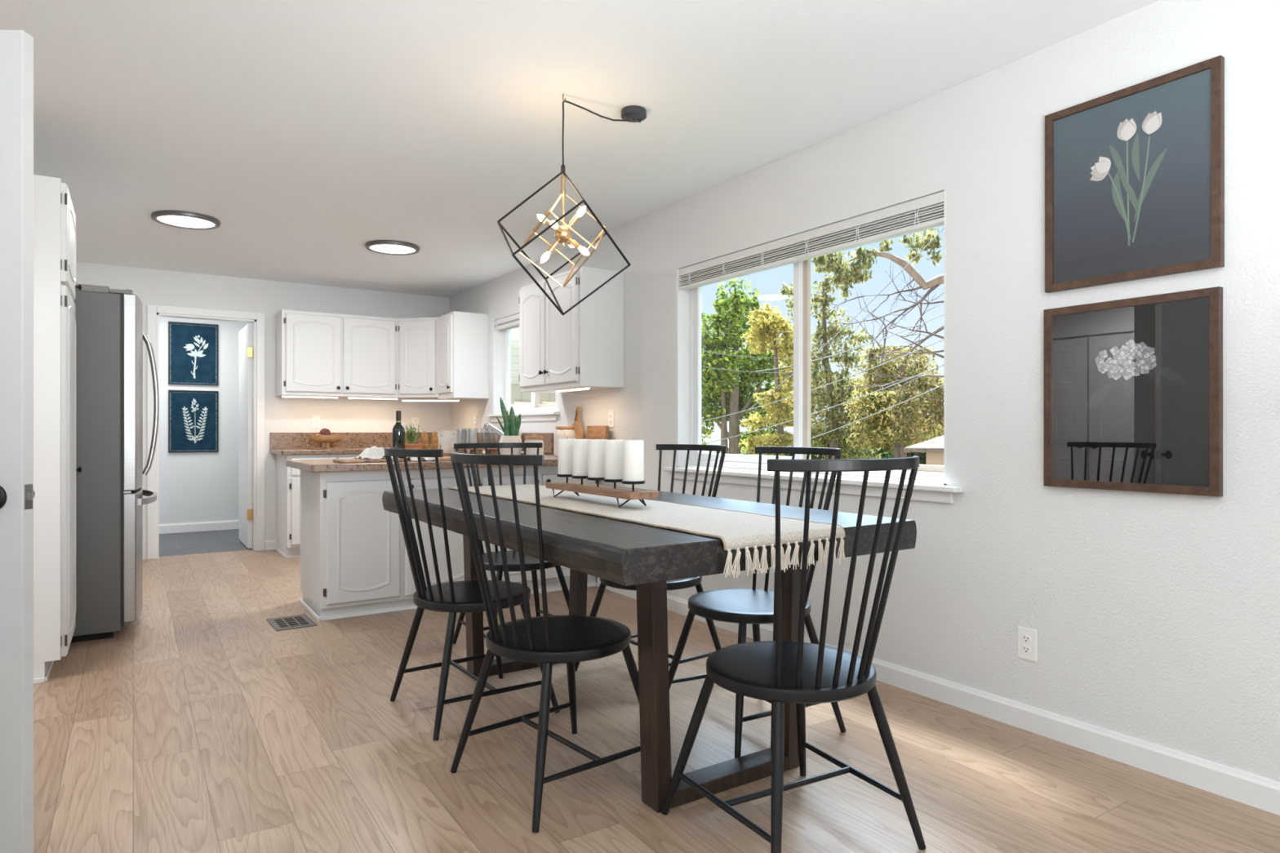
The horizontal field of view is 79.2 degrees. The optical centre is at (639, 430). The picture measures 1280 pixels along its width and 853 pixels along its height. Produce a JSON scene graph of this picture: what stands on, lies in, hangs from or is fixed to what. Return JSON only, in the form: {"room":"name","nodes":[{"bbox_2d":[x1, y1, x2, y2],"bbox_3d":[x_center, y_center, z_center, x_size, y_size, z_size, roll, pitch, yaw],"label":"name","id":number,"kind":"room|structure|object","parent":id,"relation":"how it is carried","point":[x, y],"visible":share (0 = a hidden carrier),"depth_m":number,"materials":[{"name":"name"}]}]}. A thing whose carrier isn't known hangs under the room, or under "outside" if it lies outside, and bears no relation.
{"room":"dining room","nodes":[
{"label":"dining room","id":0,"kind":"room"},
{"bbox_2d":[159,316,253,524],"bbox_3d":[-4.281,-0.137,7.632,2.600,2.440,1.820,0,0,-33],"label":"wall","id":1,"kind":"structure","parent":0,"point":[194,486],"depth_m":8.33,"materials":[{"name":"white paint"}]},
{"bbox_2d":[168,321,218,386],"bbox_3d":[-4.758,-0.813,8.251,0.463,0.660,0.022,0,0,-33],"label":"print","id":2,"kind":"object","parent":1,"relation":"attached to","point":[193,348],"visible":1,"depth_m":8.24,"materials":[{"name":"blue paper"}]},
{"bbox_2d":[168,390,218,453],"bbox_3d":[-4.758,-0.094,8.251,0.463,0.660,0.022,0,0,-33],"label":"print","id":3,"kind":"object","parent":1,"relation":"attached to","point":[193,415],"visible":1,"depth_m":8.24,"materials":[{"name":"blue paper"}]},
{"bbox_2d":[159,520,253,533],"bbox_3d":[-4.710,1.033,8.287,2.360,0.100,0.014,0,0,-33],"label":"baseboard","id":4,"kind":"structure","parent":1,"relation":"attached to","point":[230,524],"depth_m":8.27,"materials":[{"name":"white"}]},
{"bbox_2d":[75,262,449,559],"bbox_3d":[-3.503,-0.137,6.982,3.949,2.440,0.120,0,0,-33],"label":"wall","id":5,"kind":"structure","parent":0,"point":[152,286],"depth_m":7.08,"materials":[{"name":"white paint"}]},
{"bbox_2d":[146,304,265,559],"bbox_3d":[-3.791,0.013,6.784,0.896,2.141,0.136,0,0,-33],"label":"door frame","id":6,"kind":"structure","parent":5,"relation":"attached to","point":[152,309],"depth_m":6.85,"materials":[{"name":"white wood"}]},
{"bbox_2d":[238,323,253,548],"bbox_3d":[-3.739,0.051,7.329,0.049,2.047,0.770,0,0,-33],"label":"door","id":7,"kind":"structure","parent":5,"relation":"in","point":[245,335],"depth_m":7.19,"materials":[{"name":"white"}]},
{"bbox_2d":[265,539,275,550],"bbox_3d":[-3.342,1.039,7.007,0.095,0.088,0.014,0,0,-33],"label":"baseboard","id":8,"kind":"structure","parent":5,"relation":"attached to","point":[269,544],"depth_m":7.00,"materials":[{"name":"white"}]},
{"bbox_2d":[311,416,319,428],"bbox_3d":[-3.021,-0.074,7.220,0.072,0.115,0.009,0,0,-33],"label":"wall outlet","id":9,"kind":"object","parent":5,"relation":"attached to","point":[315,420],"visible":1,"depth_m":7.22,"materials":[{"name":"white plastic"}]},
{"bbox_2d":[275,309,397,397],"bbox_3d":[-2.787,-0.683,7.154,1.005,0.748,0.375,0,0,-33],"label":"upper cabinet","id":10,"kind":"object","parent":5,"relation":"attached to","point":[317,353],"visible":0.98,"depth_m":7.00,"materials":[{"name":"white wood"}]},
{"bbox_2d":[280,395,338,398],"bbox_3d":[-2.954,-0.299,6.935,0.477,0.018,0.032,0,0,-33],"label":"light","id":11,"kind":"object","parent":10,"relation":"attached to","point":[282,396],"visible":1,"depth_m":6.93,"materials":[{"name":"white plastic"}]},
{"bbox_2d":[347,396,398,399],"bbox_3d":[-2.494,-0.299,7.236,0.457,0.018,0.032,0,0,-33],"label":"light","id":12,"kind":"object","parent":10,"relation":"attached to","point":[348,397],"visible":1,"depth_m":7.21,"materials":[{"name":"white plastic"}]},
{"bbox_2d":[397,317,448,399],"bbox_3d":[-2.041,-0.683,7.494,0.619,0.748,0.623,0,0,-33],"label":"upper cabinet","id":13,"kind":"object","parent":5,"relation":"attached to","point":[416,336],"visible":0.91,"depth_m":7.25,"materials":[{"name":"white wood"}]},
{"bbox_2d":[401,400,458,401],"bbox_3d":[-1.970,-0.279,7.280,0.545,0.018,0.033,0,0,1],"label":"light","id":14,"kind":"object","parent":13,"relation":"attached to","point":[402,400],"visible":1,"depth_m":7.27,"materials":[{"name":"white plastic"}]},
{"bbox_2d":[404,443,423,448],"bbox_3d":[-1.450,0.136,4.907,0.128,0.100,0.112,0,0,-33],"label":"pot","id":15,"kind":"object","parent":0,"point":[409,446],"depth_m":4.87,"materials":[{"name":"brown ceramic"}]},
{"bbox_2d":[0,0,1159,297],"bbox_3d":[-1.805,-1.457,2.655,5.889,0.200,12.860,0,0,-33],"label":"ceiling","id":16,"kind":"structure","parent":0,"point":[313,132],"depth_m":3.21,"materials":[{"name":"white paint"}]},
{"bbox_2d":[151,209,220,230],"bbox_3d":[-2.906,-1.343,4.958,0.384,0.027,0.384,0,0,-33],"label":"recessed light","id":17,"kind":"object","parent":16,"relation":"in","point":[178,219],"visible":1,"depth_m":4.91,"materials":[{"name":"grey plastic"}]},
{"bbox_2d":[156,215,214,227],"bbox_3d":[-2.906,-1.336,4.958,0.320,0.004,0.320,0,0,-33],"label":"diffuser","id":18,"kind":"object","parent":17,"relation":"attached to","point":[178,221],"depth_m":4.94,"materials":[{"name":"white plastic"}]},
{"bbox_2d":[364,240,419,255],"bbox_3d":[-1.823,-1.343,5.704,0.384,0.027,0.384,0,0,-33],"label":"recessed light","id":19,"kind":"object","parent":16,"relation":"in","point":[382,246],"visible":1,"depth_m":5.66,"materials":[{"name":"grey plastic"}]},
{"bbox_2d":[369,244,415,253],"bbox_3d":[-1.823,-1.336,5.704,0.320,0.004,0.320,0,0,-33],"label":"diffuser","id":20,"kind":"object","parent":19,"relation":"attached to","point":[382,249],"depth_m":5.71,"materials":[{"name":"white plastic"}]},
{"bbox_2d":[497,93,646,315],"bbox_3d":[-0.291,-0.910,3.125,0.588,0.894,0.493,0,0,8],"label":"pendant lamp","id":21,"kind":"object","parent":16,"relation":"hanging from","point":[631,113],"visible":1,"depth_m":3.11,"materials":[{"name":"black metal"}]},
{"bbox_2d":[33,528,1279,852],"bbox_3d":[-1.813,1.143,2.650,5.869,0.120,12.860,0,0,-33],"label":"floor","id":22,"kind":"structure","parent":0,"point":[202,726],"depth_m":2.54,"materials":[{"name":"brown wood"}]},
{"bbox_2d":[33,174,81,684],"bbox_3d":[-2.958,-0.006,3.449,0.738,2.178,0.648,0,0,-33],"label":"pantry cabinet","id":23,"kind":"object","parent":22,"relation":"on","point":[55,286],"visible":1,"depth_m":3.35,"materials":[{"name":"white wood"}]},
{"bbox_2d":[71,284,159,642],"bbox_3d":[-3.205,0.168,4.246,0.960,1.830,0.900,0,0,-33],"label":"refrigerator","id":24,"kind":"object","parent":22,"relation":"on","point":[109,336],"visible":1,"depth_m":4.01,"materials":[{"name":"grey metal"}]},
{"bbox_2d":[266,613,317,631],"bbox_3d":[-1.963,1.081,4.357,0.210,0.005,0.310,0,0,-35],"label":"floor vent","id":25,"kind":"object","parent":22,"relation":"in","point":[297,621],"visible":1,"depth_m":4.35,"materials":[{"name":"grey metal"}]},
{"bbox_2d":[273,616,309,627],"bbox_3d":[-1.963,1.081,4.357,0.150,0.003,0.242,0,0,-35],"label":"grille","id":26,"kind":"object","parent":25,"relation":"attached to","point":[287,621],"depth_m":4.36,"materials":[{"name":"grey metal"}]},
{"bbox_2d":[275,453,359,558],"bbox_3d":[-2.796,0.646,6.974,0.806,0.874,0.665,0,0,-33],"label":"base cabinet","id":27,"kind":"object","parent":22,"relation":"on","point":[287,478],"visible":0.21,"depth_m":6.58,"materials":[{"name":"white wood"}]},
{"bbox_2d":[298,467,476,622],"bbox_3d":[-1.586,0.654,4.875,0.942,0.857,0.676,0,0,-33],"label":"base cabinet","id":28,"kind":"object","parent":22,"relation":"on","point":[354,559],"visible":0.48,"depth_m":4.53,"materials":[{"name":"white wood"}]},
{"bbox_2d":[285,454,557,472],"bbox_3d":[-1.203,0.206,5.039,1.908,0.040,0.870,0,0,-33],"label":"countertop","id":29,"kind":"structure","parent":28,"relation":"on","point":[319,464],"depth_m":4.45,"materials":[{"name":"brown stone"}]},
{"bbox_2d":[333,457,404,462],"bbox_3d":[-1.595,0.177,4.571,0.390,0.016,0.225,0,0,-36],"label":"cutting board","id":30,"kind":"object","parent":29,"relation":"on","point":[382,460],"visible":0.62,"depth_m":4.47,"materials":[{"name":"brown wood"}]},
{"bbox_2d":[353,445,399,458],"bbox_3d":[-1.564,0.130,4.606,0.259,0.074,0.191,0,0,-33],"label":"cloth napkin","id":31,"kind":"object","parent":30,"relation":"on","point":[374,452],"visible":0.77,"depth_m":4.56,"materials":[{"name":"fabric"}]},
{"bbox_2d":[391,410,404,458],"bbox_3d":[-1.496,0.032,4.794,0.075,0.307,0.075,0,0,-33],"label":"wine bottle","id":32,"kind":"object","parent":29,"relation":"on","point":[398,430],"visible":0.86,"depth_m":4.77,"materials":[{"name":"black glass"}]},
{"bbox_2d":[403,422,423,448],"bbox_3d":[-1.454,0.070,4.904,0.139,0.231,0.114,0,0,-33],"label":"potted herb","id":33,"kind":"object","parent":29,"relation":"on","point":[411,437],"visible":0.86,"depth_m":4.89,"materials":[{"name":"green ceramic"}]},
{"bbox_2d":[406,457,439,461],"bbox_3d":[-1.333,0.156,4.722,0.192,0.051,0.191,0,0,-33],"label":"cloth napkin","id":34,"kind":"object","parent":29,"relation":"on","point":[412,459],"visible":0.44,"depth_m":4.67,"materials":[{"name":"fabric"}]},
{"bbox_2d":[423,444,441,448],"bbox_3d":[-1.373,0.139,5.054,0.154,0.090,0.154,0,0,-33],"label":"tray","id":35,"kind":"object","parent":29,"relation":"on","point":[429,444],"visible":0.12,"depth_m":5.00,"materials":[{"name":"brown wood"}]},
{"bbox_2d":[421,431,429,448],"bbox_3d":[-1.396,0.092,5.034,0.050,0.173,0.046,0,0,-27],"label":"bread loaf","id":36,"kind":"object","parent":35,"relation":"in","point":[424,437],"visible":0.57,"depth_m":5.02,"materials":[{"name":"brown food"}]},
{"bbox_2d":[431,431,438,448],"bbox_3d":[-1.347,0.092,5.077,0.046,0.173,0.051,0,0,37],"label":"bread loaf","id":37,"kind":"object","parent":35,"relation":"in","point":[434,436],"visible":0.54,"depth_m":5.06,"materials":[{"name":"brown food"}]},
{"bbox_2d":[437,430,476,457],"bbox_3d":[-1.254,0.093,5.316,0.260,0.185,0.110,0,0,-21],"label":"cookbook","id":38,"kind":"object","parent":29,"relation":"on","point":[446,438],"visible":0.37,"depth_m":5.32,"materials":[{"name":"white paper"}]},
{"bbox_2d":[452,447,497,454],"bbox_3d":[-1.086,0.149,5.182,0.310,0.072,0.130,0,0,-29],"label":"wooden riser","id":39,"kind":"object","parent":29,"relation":"on","point":[478,451],"visible":0.41,"depth_m":5.15,"materials":[{"name":"brown wood"}]},
{"bbox_2d":[496,397,522,454],"bbox_3d":[-0.850,-0.017,5.085,0.152,0.405,0.152,0,0,-33],"label":"snake plant","id":40,"kind":"object","parent":29,"relation":"on","point":[512,424],"visible":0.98,"depth_m":5.07,"materials":[{"name":"green plant"}]},
{"bbox_2d":[524,434,543,454],"bbox_3d":[-0.700,0.105,5.112,0.126,0.160,0.126,0,0,-33],"label":"glass canister","id":41,"kind":"object","parent":29,"relation":"on","point":[534,438],"visible":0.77,"depth_m":5.06,"materials":[{"name":"white"}]},
{"bbox_2d":[555,426,575,457],"bbox_3d":[-0.521,0.079,5.396,0.142,0.213,0.142,0,0,-33],"label":"glass canister","id":42,"kind":"object","parent":29,"relation":"on","point":[562,432],"visible":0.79,"depth_m":5.34,"materials":[{"name":"white"}]},
{"bbox_2d":[572,406,586,439],"bbox_3d":[-0.439,0.011,5.576,0.151,0.360,0.199,0,0,-33],"label":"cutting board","id":43,"kind":"object","parent":29,"relation":"on","point":[578,428],"visible":0.48,"depth_m":5.54,"materials":[{"name":"brown wood"}]},
{"bbox_2d":[586,426,608,439],"bbox_3d":[-0.294,0.077,5.306,0.039,0.216,0.260,0,0,-33],"label":"cutting board","id":44,"kind":"object","parent":29,"relation":"on","point":[593,432],"visible":0.44,"depth_m":5.28,"materials":[{"name":"brown wood"}]},
{"bbox_2d":[384,447,559,740],"bbox_3d":[-0.690,0.576,3.013,0.577,1.017,0.523,0,0,-35],"label":"spindle chair","id":45,"kind":"object","parent":22,"relation":"on","point":[452,597],"visible":0.88,"depth_m":2.87,"materials":[{"name":"black wood"}]},
{"bbox_2d":[453,442,569,644],"bbox_3d":[-0.634,0.576,3.889,0.523,1.017,0.577,0,0,-33],"label":"spindle chair","id":46,"kind":"object","parent":22,"relation":"on","point":[531,563],"visible":0.47,"depth_m":3.92,"materials":[{"name":"black wood"}]},
{"bbox_2d":[476,465,597,594],"bbox_3d":[-0.820,0.654,5.376,0.885,0.857,0.676,0,0,-33],"label":"base cabinet","id":47,"kind":"object","parent":22,"relation":"on","point":[545,473],"visible":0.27,"depth_m":5.10,"materials":[{"name":"white wood"}]},
{"bbox_2d":[450,451,640,832],"bbox_3d":[-0.285,0.576,2.396,0.577,1.017,0.523,0,0,-40],"label":"spindle chair","id":48,"kind":"object","parent":22,"relation":"on","point":[547,640],"visible":0.95,"depth_m":2.26,"materials":[{"name":"black wood"}]},
{"bbox_2d":[382,482,916,813],"bbox_3d":[-0.163,0.681,2.992,1.090,0.803,2.095,0,0,-33],"label":"dining table","id":49,"kind":"object","parent":22,"relation":"on","point":[624,553],"visible":0.59,"depth_m":2.25,"materials":[{"name":"grey wood"}]},
{"bbox_2d":[447,483,845,577],"bbox_3d":[-0.166,0.327,2.956,0.449,0.111,2.082,0,0,-33],"label":"table runner","id":50,"kind":"object","parent":49,"relation":"on","point":[737,530],"visible":0.87,"depth_m":2.33,"materials":[{"name":"beige fabric"}]},
{"bbox_2d":[546,474,658,507],"bbox_3d":[-0.161,0.226,2.955,0.120,0.094,0.650,0,0,-33],"label":"candle holder","id":51,"kind":"object","parent":50,"relation":"on","point":[615,491],"visible":0.79,"depth_m":2.85,"materials":[{"name":"brown wood"}]},
{"bbox_2d":[556,474,572,482],"bbox_3d":[-0.298,0.197,3.164,0.084,0.037,0.084,0,0,-33],"label":"candle cup","id":52,"kind":"object","parent":51,"relation":"on","point":[566,476],"depth_m":3.13,"materials":[{"name":"black metal"}]},
{"bbox_2d":[557,436,573,474],"bbox_3d":[-0.298,0.106,3.164,0.075,0.158,0.075,0,0,-33],"label":"pillar candle","id":53,"kind":"object","parent":51,"relation":"on","point":[564,446],"visible":0.73,"depth_m":3.13,"materials":[{"name":"white wax"}]},
{"bbox_2d":[571,475,587,484],"bbox_3d":[-0.230,0.197,3.059,0.084,0.037,0.084,0,0,-33],"label":"candle cup","id":54,"kind":"object","parent":51,"relation":"on","point":[581,477],"depth_m":3.03,"materials":[{"name":"black metal"}]},
{"bbox_2d":[572,436,588,475],"bbox_3d":[-0.230,0.106,3.059,0.075,0.158,0.075,0,0,-33],"label":"pillar candle","id":55,"kind":"object","parent":51,"relation":"on","point":[580,446],"visible":0.77,"depth_m":3.02,"materials":[{"name":"white wax"}]},
{"bbox_2d":[586,476,604,486],"bbox_3d":[-0.161,0.197,2.955,0.084,0.037,0.084,0,0,-33],"label":"candle cup","id":56,"kind":"object","parent":51,"relation":"on","point":[597,479],"depth_m":2.92,"materials":[{"name":"black metal"}]},
{"bbox_2d":[587,437,607,477],"bbox_3d":[-0.161,0.106,2.955,0.075,0.158,0.075,0,0,-33],"label":"pillar candle","id":57,"kind":"object","parent":51,"relation":"on","point":[596,447],"visible":0.86,"depth_m":2.92,"materials":[{"name":"white wax"}]},
{"bbox_2d":[603,478,622,488],"bbox_3d":[-0.093,0.197,2.850,0.084,0.037,0.084,0,0,-33],"label":"candle cup","id":58,"kind":"object","parent":51,"relation":"on","point":[615,481],"depth_m":2.82,"materials":[{"name":"black metal"}]},
{"bbox_2d":[604,437,622,479],"bbox_3d":[-0.093,0.106,2.850,0.075,0.158,0.075,0,0,-33],"label":"pillar candle","id":59,"kind":"object","parent":51,"relation":"on","point":[613,448],"visible":0.78,"depth_m":2.82,"materials":[{"name":"white wax"}]},
{"bbox_2d":[621,480,644,490],"bbox_3d":[-0.024,0.197,2.745,0.084,0.037,0.084,0,0,-33],"label":"candle cup","id":60,"kind":"object","parent":51,"relation":"on","point":[633,483],"depth_m":2.72,"materials":[{"name":"black metal"}]},
{"bbox_2d":[622,437,644,481],"bbox_3d":[-0.024,0.106,2.745,0.075,0.158,0.075,0,0,-33],"label":"pillar candle","id":61,"kind":"object","parent":51,"relation":"on","point":[633,450],"visible":0.89,"depth_m":2.71,"materials":[{"name":"white wax"}]},
{"bbox_2d":[574,444,726,671],"bbox_3d":[0.081,0.576,3.438,0.577,1.017,0.523,0,0,-36],"label":"spindle chair","id":62,"kind":"object","parent":22,"relation":"on","point":[674,584],"visible":0.41,"depth_m":3.45,"materials":[{"name":"black wood"}]},
{"bbox_2d":[668,446,845,758],"bbox_3d":[0.439,0.576,2.890,0.577,1.017,0.523,0,0,-29],"label":"spindle chair","id":63,"kind":"object","parent":22,"relation":"on","point":[742,606],"visible":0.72,"depth_m":2.85,"materials":[{"name":"black wood"}]},
{"bbox_2d":[661,456,926,852],"bbox_3d":[0.425,0.576,2.062,0.523,1.017,0.577,0,0,-29],"label":"spindle chair","id":64,"kind":"object","parent":22,"relation":"on","point":[799,673],"visible":1,"depth_m":1.92,"materials":[{"name":"black wood"}]},
{"bbox_3d":[-1.414,0.646,6.503,0.651,0.874,1.720,0,0,-33],"label":"base cabinet","id":65,"kind":"object","parent":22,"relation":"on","visible":0},
{"bbox_2d":[270,432,553,454],"bbox_3d":[-2.009,0.114,6.484,1.673,0.186,2.349,0,0,-33],"label":"backsplash","id":66,"kind":"structure","parent":65,"relation":"on","point":[281,443],"depth_m":7.09,"materials":[{"name":"brown stone"}]},
{"bbox_2d":[306,447,346,449],"bbox_3d":[-2.817,0.162,6.953,0.330,0.012,0.330,0,0,-33],"label":"serving board","id":67,"kind":"object","parent":66,"relation":"on","point":[316,448],"visible":0.93,"depth_m":6.89,"materials":[{"name":"brown wood"}]},
{"bbox_2d":[309,435,342,447],"bbox_3d":[-2.817,0.099,6.953,0.280,0.112,0.280,0,0,-33],"label":"wooden bowl","id":68,"kind":"object","parent":67,"relation":"on","point":[330,440],"visible":0.98,"depth_m":6.86,"materials":[{"name":"brown wood"}]},
{"bbox_2d":[483,423,523,450],"bbox_3d":[-1.132,0.054,6.386,0.350,0.226,0.060,0,0,12],"label":"kitchen faucet","id":69,"kind":"object","parent":66,"relation":"on","point":[486,426],"visible":0.48,"depth_m":6.39,"materials":[{"name":"silver metal"}]},
{"bbox_2d":[449,0,1279,782],"bbox_3d":[1.073,-0.137,3.452,0.160,2.440,10.800,0,0,-33],"label":"wall","id":70,"kind":"structure","parent":0,"point":[1155,617],"depth_m":2.79,"materials":[{"name":"white paint"}]},
{"bbox_2d":[436,311,488,399],"bbox_3d":[-1.651,-0.673,7.122,0.374,0.768,0.430,0,0,-33],"label":"upper cabinet","id":71,"kind":"object","parent":70,"relation":"attached to","point":[462,337],"visible":1,"depth_m":6.96,"materials":[{"name":"white wood"}]},
{"bbox_2d":[485,411,559,422],"bbox_3d":[-0.967,-0.108,6.458,0.130,0.069,1.365,0,0,-33],"label":"window sill","id":72,"kind":"structure","parent":70,"relation":"attached to","point":[547,415],"depth_m":6.21,"materials":[{"name":"white wood"}]},
{"bbox_2d":[493,320,555,413],"bbox_3d":[-0.918,-0.566,6.490,0.153,0.847,1.245,0,0,-33],"label":"window","id":73,"kind":"structure","parent":70,"relation":"in","point":[501,338],"depth_m":6.97,"materials":[{"name":"white plastic"}]},
{"bbox_2d":[493,313,519,329],"bbox_3d":[-0.959,-0.945,6.464,0.056,0.083,1.233,0,0,-33],"label":"window blind","id":74,"kind":"object","parent":73,"relation":"attached to","point":[513,320],"visible":0.42,"depth_m":6.73,"materials":[{"name":"white plastic"}]},
{"bbox_2d":[519,266,623,393],"bbox_3d":[-0.511,-0.664,5.382,0.374,0.765,0.905,0,0,-33],"label":"upper cabinet","id":75,"kind":"object","parent":70,"relation":"attached to","point":[584,346],"visible":0.98,"depth_m":5.07,"materials":[{"name":"white wood"}]},
{"bbox_2d":[555,386,591,392],"bbox_3d":[-0.454,-0.272,5.183,0.032,0.018,0.442,0,0,-33],"label":"light","id":76,"kind":"object","parent":75,"relation":"attached to","point":[580,388],"visible":1,"depth_m":5.15,"materials":[{"name":"white plastic"}]},
{"bbox_2d":[608,410,614,427],"bbox_3d":[-0.195,-0.075,5.234,0.009,0.115,0.072,0,0,-33],"label":"wall outlet","id":77,"kind":"object","parent":70,"relation":"attached to","point":[611,413],"visible":0.96,"depth_m":5.22,"materials":[{"name":"white plastic"}]},
{"bbox_2d":[676,189,946,485],"bbox_3d":[0.784,-0.370,3.890,0.153,1.183,1.830,0,0,-33],"label":"window","id":78,"kind":"structure","parent":70,"relation":"in","point":[688,301],"depth_m":4.11,"materials":[{"name":"white plastic"}]},
{"bbox_2d":[678,191,943,290],"bbox_3d":[0.746,-0.898,3.865,0.061,0.123,1.818,0,0,-33],"label":"window blind","id":79,"kind":"object","parent":78,"relation":"attached to","point":[926,212],"visible":0.96,"depth_m":3.64,"materials":[{"name":"white plastic"}]},
{"bbox_2d":[664,466,962,503],"bbox_3d":[0.735,0.255,3.858,0.130,0.069,1.980,0,0,-33],"label":"window sill","id":80,"kind":"structure","parent":70,"relation":"attached to","point":[922,492],"depth_m":3.53,"materials":[{"name":"white"}]},
{"bbox_2d":[597,577,1279,815],"bbox_3d":[1.835,1.039,2.131,0.014,0.088,7.755,0,0,-33],"label":"baseboard","id":81,"kind":"structure","parent":70,"relation":"attached to","point":[1251,789],"depth_m":2.64,"materials":[{"name":"white"}]},
{"bbox_2d":[1017,626,1036,662],"bbox_3d":[1.400,0.773,2.799,0.009,0.115,0.072,0,0,-33],"label":"wall outlet","id":82,"kind":"object","parent":70,"relation":"attached to","point":[1026,637],"visible":1,"depth_m":2.80,"materials":[{"name":"white plastic"}]},
{"bbox_2d":[1043,286,1222,496],"bbox_3d":[1.577,-0.115,2.513,0.026,0.621,0.528,0,0,-33],"label":"framed picture","id":83,"kind":"object","parent":70,"relation":"attached to","point":[1133,387],"visible":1,"depth_m":2.49,"materials":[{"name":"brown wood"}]},
{"bbox_2d":[1044,55,1224,293],"bbox_3d":[1.579,-0.796,2.509,0.026,0.622,0.528,0,0,-33],"label":"framed picture","id":84,"kind":"object","parent":70,"relation":"attached to","point":[1135,174],"visible":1,"depth_m":2.48,"materials":[{"name":"paper"}]},
{"bbox_3d":[-2.080,-0.137,1.387,0.200,2.440,10.800,0,0,-33],"label":"wall","id":85,"kind":"structure","parent":0,"visible":0},
{"bbox_2d":[0,30,35,852],"bbox_3d":[-1.847,0.060,1.861,0.770,2.030,0.173,0,0,0],"label":"door","id":86,"kind":"structure","parent":85,"relation":"in","point":[17,493],"depth_m":1.84,"materials":[{"name":"grey paint"}]},
{"label":"outside","id":87,"kind":"structure","parent":0,"visible":0},
{"bbox_2d":[701,438,745,453],"bbox_3d":[99.352,4.183,124.831,296.991,0.200,500.000,0,0,-33],"label":"ground","id":88,"kind":"structure","parent":87,"point":[717,442],"depth_m":251.71,"materials":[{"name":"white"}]},
{"bbox_2d":[511,327,519,380],"bbox_3d":[-1.804,1.004,16.845,5.737,6.158,4.310,0,0,0],"label":"house","id":89,"kind":"structure","parent":88,"relation":"on","point":[514,332],"depth_m":15.00,"materials":[{"name":"white"}]},
{"bbox_2d":[511,380,555,404],"bbox_3d":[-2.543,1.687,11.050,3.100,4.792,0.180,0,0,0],"label":"fence","id":90,"kind":"object","parent":88,"relation":"on","point":[517,397],"visible":0.02,"depth_m":11.00,"materials":[{"name":"beige wood"}]},
{"bbox_2d":[701,277,791,455],"bbox_3d":[2.749,-0.121,22.688,3.564,8.409,2.998,0,0,-21],"label":"broadleaf tree","id":91,"kind":"object","parent":88,"relation":"on","point":[733,395],"visible":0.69,"depth_m":21.93,"materials":[{"name":"green plant"}]},
{"bbox_2d":[737,302,814,456],"bbox_3d":[3.256,0.543,18.135,1.918,7.080,1.172,0,0,-17],"label":"tree","id":92,"kind":"object","parent":88,"relation":"on","point":[766,324],"visible":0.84,"depth_m":17.86,"materials":[{"name":"yellow plant"}]},
{"bbox_2d":[715,421,940,464],"bbox_3d":[7.752,1.697,30.102,11.899,4.773,4.048,0,0,1],"label":"shrub","id":93,"kind":"object","parent":88,"relation":"on","point":[884,455],"visible":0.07,"depth_m":29.27,"materials":[{"name":"green plant"}]},
{"bbox_2d":[778,271,881,459],"bbox_3d":[4.111,0.354,16.228,1.920,7.459,1.991,0,0,34],"label":"eucalyptus tree","id":94,"kind":"object","parent":88,"relation":"on","point":[837,438],"visible":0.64,"depth_m":15.91,"materials":[{"name":"green plant"}]},
{"bbox_2d":[810,226,943,417],"bbox_3d":[6.040,0.622,11.215,7.244,7.035,2.176,0,0,-11],"label":"tree","id":95,"kind":"object","parent":88,"relation":"on","point":[837,264],"visible":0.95,"depth_m":10.96,"materials":[{"name":"green plant"}]},
{"bbox_2d":[841,343,943,457],"bbox_3d":[4.998,1.279,13.793,3.351,5.607,2.130,0,0,-33],"label":"tree","id":96,"kind":"object","parent":88,"relation":"on","point":[895,427],"visible":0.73,"depth_m":13.28,"materials":[{"name":"green plant"}]},
{"bbox_2d":[903,435,943,465],"bbox_3d":[5.073,1.894,9.691,3.000,4.378,3.000,0,0,26],"label":"house","id":97,"kind":"structure","parent":88,"relation":"on","point":[933,448],"depth_m":9.03,"materials":[{"name":"beige"}]},
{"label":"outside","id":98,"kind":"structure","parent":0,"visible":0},
{"bbox_2d":[749,227,943,408],"bbox_3d":[2.986,-1.488,12.500,0.011,2.131,7.156,0,0,-12],"label":"power line","id":99,"kind":"object","parent":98,"point":[943,228],"visible":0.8,"depth_m":11.04,"materials":[{"name":"grey metal"}]},
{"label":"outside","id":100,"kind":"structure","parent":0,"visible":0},
{"bbox_2d":[702,366,831,373],"bbox_3d":[2.208,-1.159,14.500,3.190,0.157,0.011,0,0,-18],"label":"power line","id":101,"kind":"object","parent":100,"point":[703,366],"visible":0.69,"depth_m":14.53,"materials":[{"name":"grey metal"}]},
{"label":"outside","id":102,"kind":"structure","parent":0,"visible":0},
{"bbox_2d":[701,364,943,444],"bbox_3d":[2.002,-0.212,10.999,0.011,1.074,6.546,0,0,-24],"label":"power line","id":103,"kind":"object","parent":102,"point":[941,365],"visible":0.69,"depth_m":9.66,"materials":[{"name":"grey metal"}]},
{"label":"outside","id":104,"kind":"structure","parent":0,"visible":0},
{"bbox_2d":[761,384,943,455],"bbox_3d":[2.002,0.148,10.999,0.011,1.397,6.547,0,0,-24],"label":"power line","id":105,"kind":"object","parent":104,"point":[942,384],"visible":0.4,"depth_m":9.12,"materials":[{"name":"grey metal"}]},
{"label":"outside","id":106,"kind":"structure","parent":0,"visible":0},
{"bbox_2d":[702,338,943,421],"bbox_3d":[2.002,-0.547,10.999,0.011,0.934,6.546,0,0,-24],"label":"power line","id":107,"kind":"object","parent":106,"point":[943,339],"visible":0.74,"depth_m":9.68,"materials":[{"name":"grey metal"}]},
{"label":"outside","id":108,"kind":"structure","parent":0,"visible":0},
{"bbox_2d":[755,313,943,371],"bbox_3d":[2.696,-1.151,11.000,0.011,0.254,6.124,0,0,-12],"label":"power line","id":109,"kind":"object","parent":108,"point":[943,313],"visible":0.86,"depth_m":9.86,"materials":[{"name":"grey metal"}]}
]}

